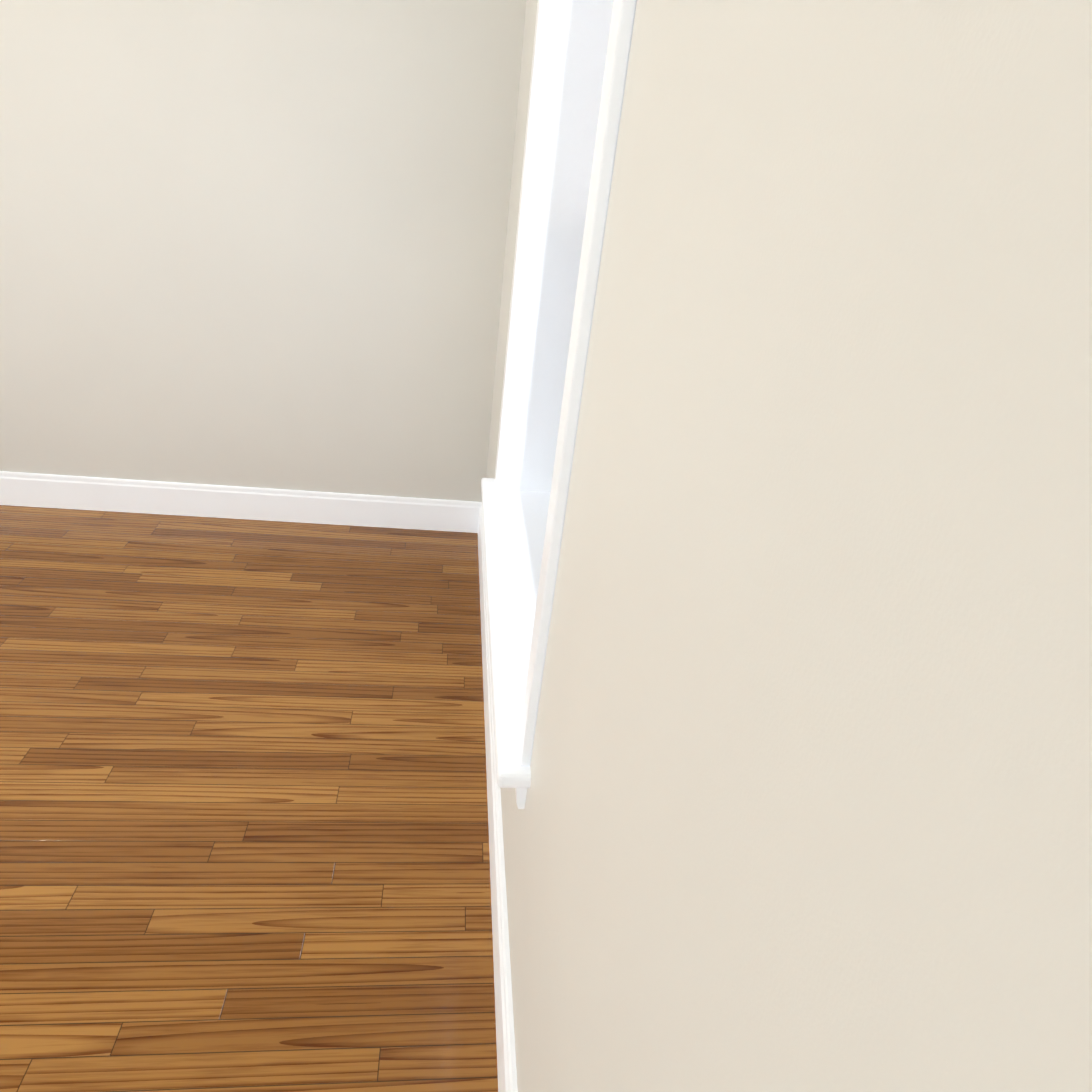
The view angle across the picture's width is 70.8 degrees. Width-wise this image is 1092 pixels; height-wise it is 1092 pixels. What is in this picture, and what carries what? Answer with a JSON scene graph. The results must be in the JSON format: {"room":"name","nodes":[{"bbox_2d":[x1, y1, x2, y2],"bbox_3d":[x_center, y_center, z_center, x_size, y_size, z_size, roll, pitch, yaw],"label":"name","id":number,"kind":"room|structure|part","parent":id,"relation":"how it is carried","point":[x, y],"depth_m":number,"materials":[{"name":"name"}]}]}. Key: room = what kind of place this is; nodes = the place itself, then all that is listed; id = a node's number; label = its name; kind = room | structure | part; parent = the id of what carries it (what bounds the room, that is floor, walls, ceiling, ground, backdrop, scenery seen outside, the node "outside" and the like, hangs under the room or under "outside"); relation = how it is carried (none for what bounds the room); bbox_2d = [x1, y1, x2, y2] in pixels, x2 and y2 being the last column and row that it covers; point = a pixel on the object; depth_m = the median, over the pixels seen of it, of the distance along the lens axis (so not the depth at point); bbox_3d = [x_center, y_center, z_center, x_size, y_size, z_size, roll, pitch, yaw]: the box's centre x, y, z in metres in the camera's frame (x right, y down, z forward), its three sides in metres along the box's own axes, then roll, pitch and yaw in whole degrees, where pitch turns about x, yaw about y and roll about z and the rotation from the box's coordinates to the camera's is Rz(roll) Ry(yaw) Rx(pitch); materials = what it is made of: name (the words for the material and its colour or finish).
{"room":"empty room","nodes":[
{"label":"empty room","id":0,"kind":"room"},
{"bbox_2d":[0,505,497,1091],"bbox_3d":[-2.118,0.734,1.377,4.670,0.120,4.250,3,28,-8],"label":"floor","id":1,"kind":"structure","parent":0,"point":[244,837],"depth_m":1.81,"materials":[{"name":"brown wood"}]},
{"bbox_2d":[0,0,525,501],"bbox_3d":[-2.148,-1.380,2.463,4.670,2.800,0.250,3,28,-8],"label":"wall","id":2,"kind":"structure","parent":0,"point":[252,242],"depth_m":2.62,"materials":[{"name":"beige paint"}]},
{"bbox_2d":[0,471,481,532],"bbox_3d":[-2.276,-0.232,2.913,4.070,0.135,0.016,3,28,-8],"label":"baseboard","id":3,"kind":"structure","parent":2,"relation":"attached to","point":[113,494],"depth_m":3.05,"materials":[{"name":"white wood"}]},
{"bbox_2d":[486,0,1091,1091],"bbox_3d":[0.213,-0.339,1.054,0.330,2.800,4.250,3,28,-8],"label":"wall","id":4,"kind":"structure","parent":0,"point":[808,802],"depth_m":0.34,"materials":[{"name":"beige paint"}]},
{"bbox_2d":[478,504,516,1091],"bbox_3d":[-0.099,0.737,1.597,0.016,0.135,3.650,3,28,-8],"label":"baseboard","id":5,"kind":"structure","parent":4,"relation":"attached to","point":[506,1066],"depth_m":1.59,"materials":[{"name":"white wood"}]},
{"bbox_2d":[481,478,530,787],"bbox_3d":[-0.108,0.097,1.823,0.065,0.028,1.260,3,28,-8],"label":"window sill","id":6,"kind":"structure","parent":4,"relation":"attached to","point":[511,772],"depth_m":1.57,"materials":[{"name":"white wood"}]},
{"bbox_2d":[495,0,635,808],"bbox_3d":[0.109,-0.532,1.510,0.272,1.613,1.210,3,28,-8],"label":"window","id":7,"kind":"structure","parent":4,"relation":"in","point":[620,35],"depth_m":1.03,"materials":[{"name":"white wood"}]},
{"bbox_3d":[-0.102,0.141,1.847,0.022,0.070,1.210,3,28,-8],"label":"window apron","id":8,"kind":"part","parent":7,"relation":"part of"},
{"bbox_2d":[500,0,612,705],"bbox_3d":[0.122,-0.550,1.501,0.252,1.461,1.101,3,28,-8],"label":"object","id":9,"kind":"structure","parent":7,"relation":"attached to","point":[575,38],"depth_m":1.96,"materials":[{"name":"white"}]}
]}

